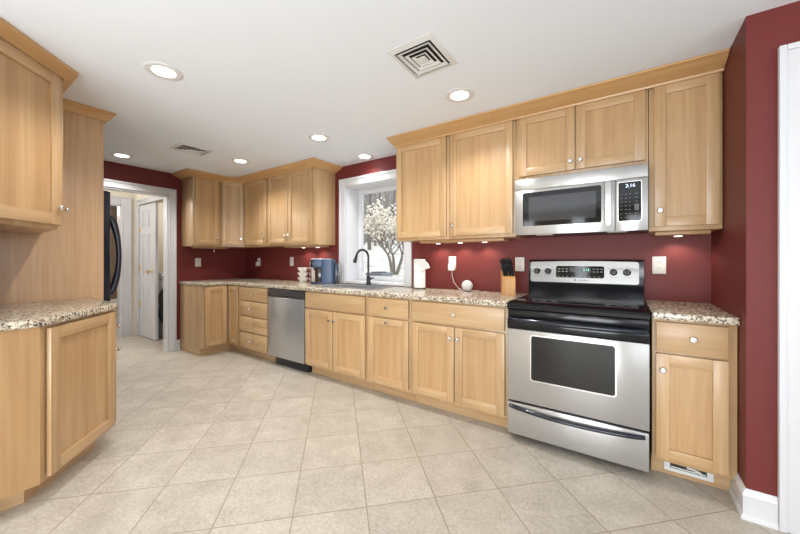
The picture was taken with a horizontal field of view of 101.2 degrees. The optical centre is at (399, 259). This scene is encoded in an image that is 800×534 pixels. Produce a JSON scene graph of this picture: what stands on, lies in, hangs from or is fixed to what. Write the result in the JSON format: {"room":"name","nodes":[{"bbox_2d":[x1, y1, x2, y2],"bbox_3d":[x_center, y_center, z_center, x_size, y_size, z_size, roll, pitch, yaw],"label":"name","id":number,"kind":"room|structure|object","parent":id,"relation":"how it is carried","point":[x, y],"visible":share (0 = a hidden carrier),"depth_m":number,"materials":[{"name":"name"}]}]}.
{"room":"kitchen","nodes":[
{"label":"kitchen","id":0,"kind":"room"},
{"bbox_2d":[110,206,116,298],"bbox_3d":[-6.665,0.034,6.114,0.100,2.328,3.200,0,0,34],"label":"wall","id":1,"kind":"structure","parent":0,"point":[113,209],"depth_m":6.92,"materials":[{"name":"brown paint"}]},
{"bbox_2d":[104,189,162,334],"bbox_3d":[-4.644,0.034,4.737,0.110,2.328,3.200,0,0,34],"label":"wall","id":2,"kind":"structure","parent":0,"point":[132,196],"depth_m":5.24,"materials":[{"name":"beige paint"}]},
{"bbox_2d":[110,195,130,336],"bbox_3d":[-4.641,0.111,4.720,0.135,2.175,1.225,0,0,34],"label":"door","id":3,"kind":"structure","parent":2,"relation":"in","point":[124,203],"depth_m":5.12,"materials":[{"name":"white paint"}]},
{"bbox_2d":[140,194,162,204],"bbox_3d":[-3.586,-0.996,4.888,1.190,0.268,0.100,0,0,34],"label":"wall","id":4,"kind":"structure","parent":0,"point":[141,195],"depth_m":5.03,"materials":[{"name":"beige paint"}]},
{"bbox_2d":[136,196,162,335],"bbox_3d":[-3.621,0.126,4.836,1.360,2.145,0.025,0,0,34],"label":"door frame","id":5,"kind":"structure","parent":4,"relation":"in","point":[149,199],"depth_m":5.18,"materials":[{"name":"white paint"}]},
{"bbox_2d":[139,202,157,339],"bbox_3d":[-3.868,0.170,4.995,0.617,2.033,0.109,0,0,34],"label":"closet door","id":6,"kind":"structure","parent":5,"relation":"attached to","point":[148,229],"depth_m":4.99,"materials":[{"name":"white paint"}]},
{"bbox_2d":[104,161,246,351],"bbox_3d":[-3.231,0.034,4.035,0.110,2.328,2.770,0,0,34],"label":"wall","id":7,"kind":"structure","parent":0,"point":[230,263],"depth_m":4.38,"materials":[{"name":"red paint"}]},
{"bbox_2d":[104,178,176,351],"bbox_3d":[-3.293,0.138,3.921,0.135,2.120,1.062,0,0,34],"label":"door frame","id":8,"kind":"structure","parent":7,"relation":"in","point":[114,185],"depth_m":4.28,"materials":[{"name":"white paint"}]},
{"bbox_2d":[177,339,179,350],"bbox_3d":[-2.938,1.129,4.349,0.021,0.138,0.044,0,0,34],"label":"baseboard","id":9,"kind":"structure","parent":7,"relation":"attached to","point":[178,341],"depth_m":4.35,"materials":[{"name":"white paint"}]},
{"bbox_2d":[195,258,200,266],"bbox_3d":[-2.802,0.036,4.559,0.007,0.120,0.076,0,0,34],"label":"wall outlet","id":10,"kind":"object","parent":7,"relation":"attached to","point":[197,260],"visible":1,"depth_m":4.55,"materials":[{"name":"white plastic"}]},
{"bbox_2d":[182,177,220,246],"bbox_3d":[-2.666,-0.632,4.441,0.362,0.907,0.367,0,0,34],"label":"upper cabinet","id":11,"kind":"object","parent":7,"relation":"attached to","point":[201,197],"visible":0.98,"depth_m":4.33,"materials":[{"name":"brown wood"}]},
{"bbox_2d":[191,246,227,251],"bbox_3d":[-2.603,-0.143,4.508,0.136,0.069,0.440,0,0,34],"label":"light","id":12,"kind":"object","parent":11,"relation":"attached to","point":[191,246],"visible":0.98,"depth_m":4.49,"materials":[{"name":"brown"}]},
{"bbox_2d":[172,157,341,183],"bbox_3d":[-1.833,-1.097,4.173,2.291,0.062,0.641,0,0,14],"label":"crown molding","id":13,"kind":"structure","parent":11,"relation":"attached to","point":[311,162],"depth_m":4.14,"materials":[{"name":"brown wood"}]},
{"bbox_2d":[0,323,790,533],"bbox_3d":[-2.263,1.223,1.119,13.000,0.050,6.500,0,0,34],"label":"floor","id":14,"kind":"structure","parent":0,"point":[230,441],"depth_m":1.84,"materials":[{"name":"tile"}]},
{"bbox_2d":[0,110,103,303],"bbox_3d":[-2.472,0.049,2.251,0.020,2.298,0.669,0,0,34],"label":"panel","id":15,"kind":"object","parent":14,"relation":"on","point":[66,262],"depth_m":2.37,"materials":[{"name":"brown wood"}]},
{"bbox_2d":[63,98,116,123],"bbox_3d":[-2.703,-1.097,2.640,0.960,0.066,0.409,0,0,34],"label":"crown molding","id":16,"kind":"structure","parent":15,"relation":"attached to","point":[68,105],"depth_m":2.42,"materials":[{"name":"brown wood"}]},
{"bbox_2d":[0,310,119,511],"bbox_3d":[-2.073,0.761,1.956,0.968,0.874,0.632,0,0,34],"label":"base cabinet","id":17,"kind":"object","parent":14,"relation":"on","point":[58,380],"visible":0.98,"depth_m":1.63,"materials":[{"name":"brown wood"}]},
{"bbox_2d":[0,298,117,331],"bbox_3d":[-2.069,0.303,1.939,0.993,0.038,0.607,0,0,34],"label":"countertop","id":18,"kind":"structure","parent":17,"relation":"on","point":[13,316],"depth_m":1.84,"materials":[{"name":"stone"}]},
{"bbox_2d":[104,191,121,300],"bbox_3d":[-2.824,0.330,2.577,0.900,1.737,0.779,0,0,34],"label":"refrigerator","id":19,"kind":"object","parent":14,"relation":"on","point":[109,219],"visible":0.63,"depth_m":2.58,"materials":[{"name":"black metal"}]},
{"bbox_2d":[158,272,162,336],"bbox_3d":[-3.339,0.692,5.197,0.630,0.988,0.730,0,0,34],"label":"dryer","id":20,"kind":"object","parent":14,"relation":"on","point":[160,274],"visible":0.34,"depth_m":5.01,"materials":[{"name":"white"}]},
{"bbox_2d":[180,284,245,355],"bbox_3d":[-2.303,0.761,4.512,0.882,0.874,0.931,0,0,34],"label":"base cabinet","id":21,"kind":"object","parent":14,"relation":"on","point":[209,315],"visible":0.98,"depth_m":4.18,"materials":[{"name":"brown wood"}]},
{"bbox_2d":[179,278,527,306],"bbox_3d":[-0.922,0.303,3.564,4.233,0.038,0.944,0,0,34],"label":"countertop","id":22,"kind":"structure","parent":21,"relation":"on","point":[489,298],"depth_m":3.04,"materials":[{"name":"stone"}]},
{"bbox_2d":[297,277,308,281],"bbox_3d":[-1.231,0.253,4.179,0.137,0.060,0.137,0,0,12],"label":"scalloped bowl","id":23,"kind":"object","parent":22,"relation":"on","point":[301,279],"visible":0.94,"depth_m":4.14,"materials":[{"name":"white ceramic"}]},
{"bbox_2d":[297,272,308,276],"bbox_3d":[-1.231,0.191,4.179,0.137,0.060,0.137,0,0,12],"label":"scalloped bowl","id":24,"kind":"object","parent":23,"relation":"on","point":[301,274],"visible":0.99,"depth_m":4.14,"materials":[{"name":"white ceramic"}]},
{"bbox_2d":[298,267,308,271],"bbox_3d":[-1.231,0.129,4.179,0.137,0.060,0.137,0,0,12],"label":"scalloped bowl","id":25,"kind":"object","parent":24,"relation":"on","point":[301,269],"visible":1,"depth_m":4.14,"materials":[{"name":"white ceramic"}]},
{"bbox_2d":[311,258,321,281],"bbox_3d":[-1.044,0.133,4.106,0.169,0.300,0.116,0,0,4],"label":"rack","id":26,"kind":"object","parent":22,"relation":"on","point":[312,270],"visible":0.3,"depth_m":4.06,"materials":[{"name":"beige"}]},
{"bbox_2d":[310,259,339,283],"bbox_3d":[-0.869,0.135,3.877,0.340,0.298,0.150,0,0,4],"label":"coffee maker","id":27,"kind":"object","parent":22,"relation":"on","point":[327,271],"visible":1,"depth_m":3.81,"materials":[{"name":"blue plastic"}]},
{"bbox_2d":[326,284,391,289],"bbox_3d":[-0.448,0.389,3.473,0.690,0.218,0.365,0,0,34],"label":"sink","id":28,"kind":"object","parent":22,"relation":"in","point":[371,287],"visible":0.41,"depth_m":3.60,"materials":[{"name":"grey metal"}]},
{"bbox_2d":[353,249,376,285],"bbox_3d":[-0.401,0.081,3.611,0.252,0.405,0.224,0,0,34],"label":"kitchen faucet","id":29,"kind":"object","parent":22,"relation":"on","point":[368,278],"visible":0.99,"depth_m":3.66,"materials":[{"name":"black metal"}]},
{"bbox_2d":[413,257,429,288],"bbox_3d":[0.199,0.126,3.202,0.123,0.316,0.162,0,0,-23],"label":"paper towel roll","id":30,"kind":"object","parent":22,"relation":"on","point":[420,265],"visible":0.98,"depth_m":3.17,"materials":[{"name":"white paper"}]},
{"bbox_2d":[448,264,478,290],"bbox_3d":[0.577,0.160,3.048,0.314,0.245,0.075,0,0,41],"label":"power adapter","id":31,"kind":"object","parent":22,"relation":"on","point":[451,267],"visible":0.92,"depth_m":3.12,"materials":[{"name":"white plastic"}]},
{"bbox_2d":[462,280,472,291],"bbox_3d":[0.605,0.234,2.958,0.099,0.100,0.099,0,0,34],"label":"smart speaker","id":32,"kind":"object","parent":22,"relation":"on","point":[467,285],"visible":1,"depth_m":2.93},
{"bbox_2d":[501,270,514,295],"bbox_3d":[0.877,0.183,2.669,0.096,0.200,0.140,0,0,11],"label":"knife block","id":33,"kind":"object","parent":22,"relation":"on","point":[507,282],"visible":0.88,"depth_m":2.60,"materials":[{"name":"brown wood"}]},
{"bbox_2d":[501,264,504,275],"bbox_3d":[0.821,0.081,2.614,0.053,0.102,0.025,0,0,-39],"label":"knife","id":34,"kind":"object","parent":33,"relation":"in","point":[502,265],"visible":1,"depth_m":2.61,"materials":[{"name":"black plastic"}]},
{"bbox_2d":[504,264,507,275],"bbox_3d":[0.844,0.083,2.611,0.051,0.097,0.025,0,0,-38],"label":"knife","id":35,"kind":"object","parent":33,"relation":"in","point":[505,265],"visible":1,"depth_m":2.60,"materials":[{"name":"black plastic"}]},
{"bbox_2d":[507,264,511,275],"bbox_3d":[0.867,0.081,2.605,0.053,0.102,0.025,0,0,-39],"label":"knife","id":36,"kind":"object","parent":33,"relation":"in","point":[508,265],"visible":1,"depth_m":2.60,"materials":[{"name":"black plastic"}]},
{"bbox_2d":[510,265,513,275],"bbox_3d":[0.889,0.086,2.602,0.049,0.092,0.025,0,0,-38],"label":"knife","id":37,"kind":"object","parent":33,"relation":"in","point":[511,266],"visible":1,"depth_m":2.60,"materials":[{"name":"black plastic"}]},
{"bbox_2d":[239,286,275,361],"bbox_3d":[-1.583,0.761,4.184,0.668,0.874,0.662,0,0,34],"label":"base cabinet","id":38,"kind":"object","parent":14,"relation":"on","point":[253,302],"visible":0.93,"depth_m":3.94,"materials":[{"name":"brown wood"}]},
{"bbox_2d":[268,288,310,372],"bbox_3d":[-1.091,0.764,3.847,0.626,0.868,0.611,0,0,34],"label":"dishwasher","id":39,"kind":"object","parent":14,"relation":"on","point":[286,307],"visible":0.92,"depth_m":3.58,"materials":[{"name":"grey metal"}]},
{"bbox_2d":[305,291,373,389],"bbox_3d":[-0.476,0.761,3.430,0.842,0.874,0.662,0,0,34],"label":"base cabinet","id":40,"kind":"object","parent":14,"relation":"on","point":[336,324],"visible":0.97,"depth_m":3.16,"materials":[{"name":"brown wood"}]},
{"bbox_2d":[368,296,415,401],"bbox_3d":[0.061,0.761,3.064,0.451,0.874,0.662,0,0,34],"label":"base cabinet","id":41,"kind":"object","parent":14,"relation":"on","point":[389,319],"visible":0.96,"depth_m":2.81,"materials":[{"name":"brown wood"}]},
{"bbox_2d":[412,299,508,427],"bbox_3d":[0.576,0.761,2.714,0.789,0.874,0.662,0,0,34],"label":"base cabinet","id":42,"kind":"object","parent":14,"relation":"on","point":[459,350],"visible":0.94,"depth_m":2.44,"materials":[{"name":"brown wood"}]},
{"bbox_2d":[507,260,649,472],"bbox_3d":[1.206,0.600,2.239,0.763,1.197,0.732,0,0,34],"label":"range","id":43,"kind":"object","parent":14,"relation":"on","point":[578,343],"visible":1,"depth_m":2.00,"materials":[{"name":"silver metal"}]},
{"bbox_2d":[507,294,649,320],"bbox_3d":[1.221,0.305,2.261,0.763,0.048,0.680,0,0,34],"label":"cooktop","id":44,"kind":"object","parent":43,"relation":"in","point":[600,307],"depth_m":2.07,"materials":[{"name":"black glass"}]},
{"bbox_2d":[649,315,736,490],"bbox_3d":[1.692,0.761,1.954,0.337,0.874,0.662,0,0,34],"label":"base cabinet","id":45,"kind":"object","parent":14,"relation":"on","point":[693,365],"visible":0.92,"depth_m":1.71,"materials":[{"name":"brown wood"}]},
{"bbox_2d":[664,461,713,482],"bbox_3d":[1.565,1.141,1.782,0.204,0.070,0.023,0,0,34],"label":"floor register","id":46,"kind":"object","parent":45,"relation":"attached to","point":[669,466],"visible":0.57,"depth_m":1.78,"materials":[{"name":"white metal"}]},
{"bbox_2d":[645,300,739,325],"bbox_3d":[1.694,0.303,1.960,0.342,0.038,0.650,0,0,34],"label":"countertop","id":47,"kind":"structure","parent":45,"relation":"on","point":[663,310],"depth_m":1.77,"materials":[{"name":"stone"}]},
{"bbox_2d":[0,0,799,206],"bbox_3d":[-2.263,-1.171,1.119,13.000,0.080,6.500,0,0,34],"label":"ceiling","id":48,"kind":"structure","parent":0,"point":[261,77],"depth_m":1.82,"materials":[{"name":"white paint"}]},
{"bbox_2d":[110,153,133,158],"bbox_3d":[-3.014,-1.127,3.560,0.199,0.006,0.199,0,0,34],"label":"recessed light","id":49,"kind":"object","parent":48,"relation":"in","point":[120,155],"visible":1,"depth_m":3.54,"materials":[{"name":"white ceramic"}]},
{"bbox_2d":[143,61,183,80],"bbox_3d":[-1.417,-1.127,1.970,0.199,0.006,0.199,0,0,34],"label":"recessed light","id":50,"kind":"object","parent":48,"relation":"in","point":[160,70],"visible":1,"depth_m":1.96,"materials":[{"name":"white plastic"}]},
{"bbox_2d":[169,142,213,155],"bbox_3d":[-2.131,-1.124,3.364,0.280,0.014,0.316,0,0,34],"label":"ceiling vent","id":51,"kind":"object","parent":48,"relation":"in","point":[183,147],"visible":1,"depth_m":3.34,"materials":[{"name":"white metal"}]},
{"bbox_2d":[231,158,249,163],"bbox_3d":[-1.825,-1.127,3.758,0.199,0.006,0.199,0,0,34],"label":"recessed light","id":52,"kind":"object","parent":48,"relation":"in","point":[236,160],"visible":1,"depth_m":3.76,"materials":[{"name":"white plastic"}]},
{"bbox_2d":[308,133,329,141],"bbox_3d":[-0.750,-1.127,3.037,0.199,0.006,0.199,0,0,34],"label":"recessed light","id":53,"kind":"object","parent":48,"relation":"in","point":[317,137],"visible":1,"depth_m":3.02,"materials":[{"name":"white plastic"}]},
{"bbox_2d":[355,154,373,159],"bbox_3d":[-0.387,-1.127,3.592,0.199,0.006,0.199,0,0,34],"label":"recessed light","id":54,"kind":"object","parent":48,"relation":"in","point":[359,156],"visible":1,"depth_m":3.58,"materials":[{"name":"white plastic"}]},
{"bbox_2d":[387,32,457,78],"bbox_3d":[0.129,-1.124,1.837,0.280,0.014,0.316,0,0,34],"label":"ceiling vent","id":55,"kind":"object","parent":48,"relation":"in","point":[424,55],"visible":1,"depth_m":1.81,"materials":[{"name":"white metal"}]},
{"bbox_2d":[445,88,474,102],"bbox_3d":[0.410,-1.127,2.256,0.199,0.006,0.199,0,0,34],"label":"recessed light","id":56,"kind":"object","parent":48,"relation":"in","point":[456,95],"visible":1,"depth_m":2.25,"materials":[{"name":"white plastic"}]},
{"bbox_2d":[247,155,710,303],"bbox_3d":[-0.349,0.019,3.929,13.000,2.458,0.300,0,0,34],"label":"wall","id":57,"kind":"structure","parent":0,"point":[687,278],"depth_m":2.80,"materials":[{"name":"red paint"}]},
{"bbox_2d":[221,182,257,247],"bbox_3d":[-2.351,-0.632,4.777,0.503,0.907,0.546,0,0,34],"label":"upper cabinet","id":58,"kind":"object","parent":57,"relation":"attached to","point":[232,194],"visible":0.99,"depth_m":4.56,"materials":[{"name":"brown wood"}]},
{"bbox_2d":[244,178,277,247],"bbox_3d":[-1.883,-0.632,4.570,0.545,0.907,0.362,0,0,34],"label":"upper cabinet","id":59,"kind":"object","parent":57,"relation":"attached to","point":[255,192],"visible":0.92,"depth_m":4.44,"materials":[{"name":"brown wood"}]},
{"bbox_2d":[290,257,293,265],"bbox_3d":[-1.492,0.024,4.521,0.076,0.120,0.007,0,0,34],"label":"wall outlet","id":60,"kind":"object","parent":57,"relation":"attached to","point":[291,258],"visible":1,"depth_m":4.51,"materials":[{"name":"white plastic"}]},
{"bbox_2d":[268,167,334,246],"bbox_3d":[-1.277,-0.632,4.157,0.916,0.907,0.362,0,0,34],"label":"upper cabinet","id":61,"kind":"object","parent":57,"relation":"attached to","point":[301,203],"visible":0.98,"depth_m":3.97,"materials":[{"name":"brown wood"}]},
{"bbox_2d":[284,245,328,247],"bbox_3d":[-1.180,-0.165,4.138,0.630,0.026,0.190,0,0,34],"label":"light","id":62,"kind":"object","parent":61,"relation":"attached to","point":[297,246],"visible":0.99,"depth_m":4.06,"materials":[{"name":"brown"}]},
{"bbox_2d":[339,169,411,286],"bbox_3d":[-0.224,-0.345,3.829,1.038,1.252,0.325,0,0,34],"label":"window","id":63,"kind":"structure","parent":57,"relation":"in","point":[367,210],"depth_m":3.95,"materials":[{"name":"white paint"}]},
{"bbox_2d":[396,136,452,242],"bbox_3d":[0.278,-0.632,3.116,0.545,0.907,0.332,0,0,34],"label":"upper cabinet","id":64,"kind":"object","parent":57,"relation":"attached to","point":[422,168],"visible":0.91,"depth_m":2.98,"materials":[{"name":"brown wood"}]},
{"bbox_2d":[449,256,455,268],"bbox_3d":[0.503,0.028,3.162,0.076,0.120,0.007,0,0,34],"label":"wall outlet","id":65,"kind":"object","parent":57,"relation":"attached to","point":[452,259],"visible":0.72,"depth_m":3.16,"materials":[{"name":"white plastic"}]},
{"bbox_2d":[449,120,525,239],"bbox_3d":[0.730,-0.632,2.791,0.562,0.907,0.362,0,0,34],"label":"upper cabinet","id":66,"kind":"object","parent":57,"relation":"attached to","point":[482,161],"visible":0.98,"depth_m":2.66,"materials":[{"name":"brown wood"}]},
{"bbox_2d":[420,238,509,243],"bbox_3d":[0.564,-0.165,2.951,0.790,0.026,0.190,0,0,34],"label":"light","id":67,"kind":"object","parent":66,"relation":"attached to","point":[484,240],"visible":1,"depth_m":2.86,"materials":[{"name":"white"}]},
{"bbox_2d":[515,257,523,270],"bbox_3d":[1.023,0.038,2.808,0.076,0.120,0.007,0,0,34],"label":"wall outlet","id":68,"kind":"object","parent":57,"relation":"attached to","point":[519,261],"visible":1,"depth_m":2.81,"materials":[{"name":"white plastic"}]},
{"bbox_2d":[516,89,647,180],"bbox_3d":[1.300,-0.840,2.402,0.812,0.492,0.362,0,0,34],"label":"upper cabinet","id":69,"kind":"object","parent":57,"relation":"attached to","point":[612,132],"visible":0.95,"depth_m":2.25,"materials":[{"name":"brown wood"}]},
{"bbox_2d":[387,48,729,147],"bbox_3d":[0.853,-1.097,2.442,2.273,0.062,0.132,0,0,34],"label":"crown molding","id":70,"kind":"structure","parent":69,"relation":"attached to","point":[714,62],"depth_m":2.19,"materials":[{"name":"brown wood"}]},
{"bbox_2d":[515,163,647,237],"bbox_3d":[1.285,-0.384,2.369,0.791,0.409,0.430,0,0,34],"label":"microwave","id":71,"kind":"object","parent":69,"relation":"attached to","point":[610,201],"visible":1,"depth_m":2.19,"materials":[{"name":"silver metal"}]},
{"bbox_2d":[652,257,665,273],"bbox_3d":[1.798,0.038,2.280,0.076,0.120,0.007,0,0,34],"label":"wall outlet","id":72,"kind":"object","parent":57,"relation":"attached to","point":[658,263],"visible":1,"depth_m":2.28,"materials":[{"name":"white plastic"}]},
{"bbox_2d":[646,72,721,233],"bbox_3d":[1.777,-0.632,2.078,0.336,0.907,0.362,0,0,34],"label":"upper cabinet","id":73,"kind":"object","parent":57,"relation":"attached to","point":[685,117],"visible":0.94,"depth_m":1.96,"materials":[{"name":"brown wood"}]},
{"bbox_2d":[653,230,710,236],"bbox_3d":[1.787,-0.165,2.099,0.260,0.026,0.220,0,0,34],"label":"light","id":74,"kind":"object","parent":73,"relation":"attached to","point":[689,232],"visible":1,"depth_m":2.03,"materials":[{"name":"brown"}]},
{"bbox_2d":[711,1,799,497],"bbox_3d":[3.273,0.034,0.835,3.530,2.328,0.737,0,0,34],"label":"wall","id":75,"kind":"structure","parent":0,"point":[744,253],"depth_m":1.51,"materials":[{"name":"red paint"}]},
{"bbox_2d":[729,472,778,530],"bbox_3d":[1.688,1.129,1.577,0.118,0.138,0.221,0,0,34],"label":"baseboard","id":76,"kind":"structure","parent":75,"relation":"attached to","point":[760,508],"depth_m":1.50,"materials":[{"name":"white paint"}]},
{"bbox_2d":[778,41,799,533],"bbox_3d":[2.194,0.127,1.285,1.044,2.142,0.315,0,0,34],"label":"door","id":77,"kind":"structure","parent":75,"relation":"in","point":[788,55],"depth_m":1.44,"materials":[{"name":"white paint"}]},
{"bbox_3d":[-2.955,0.034,2.098,2.527,2.328,0.120,0,0,34],"label":"wall","id":78,"kind":"structure","parent":0,"visible":0},
{"bbox_2d":[0,38,68,232],"bbox_3d":[-2.183,-0.632,1.881,0.870,0.907,0.384,0,0,34],"label":"upper cabinet","id":79,"kind":"object","parent":78,"relation":"attached to","point":[31,94],"visible":1,"depth_m":1.75,"materials":[{"name":"brown wood"}]},
{"bbox_2d":[0,17,78,92],"bbox_3d":[-2.051,-1.102,1.919,0.252,0.056,0.943,0,0,-33],"label":"crown molding","id":80,"kind":"structure","parent":79,"relation":"attached to","point":[9,33],"depth_m":1.74,"materials":[{"name":"brown wood"}]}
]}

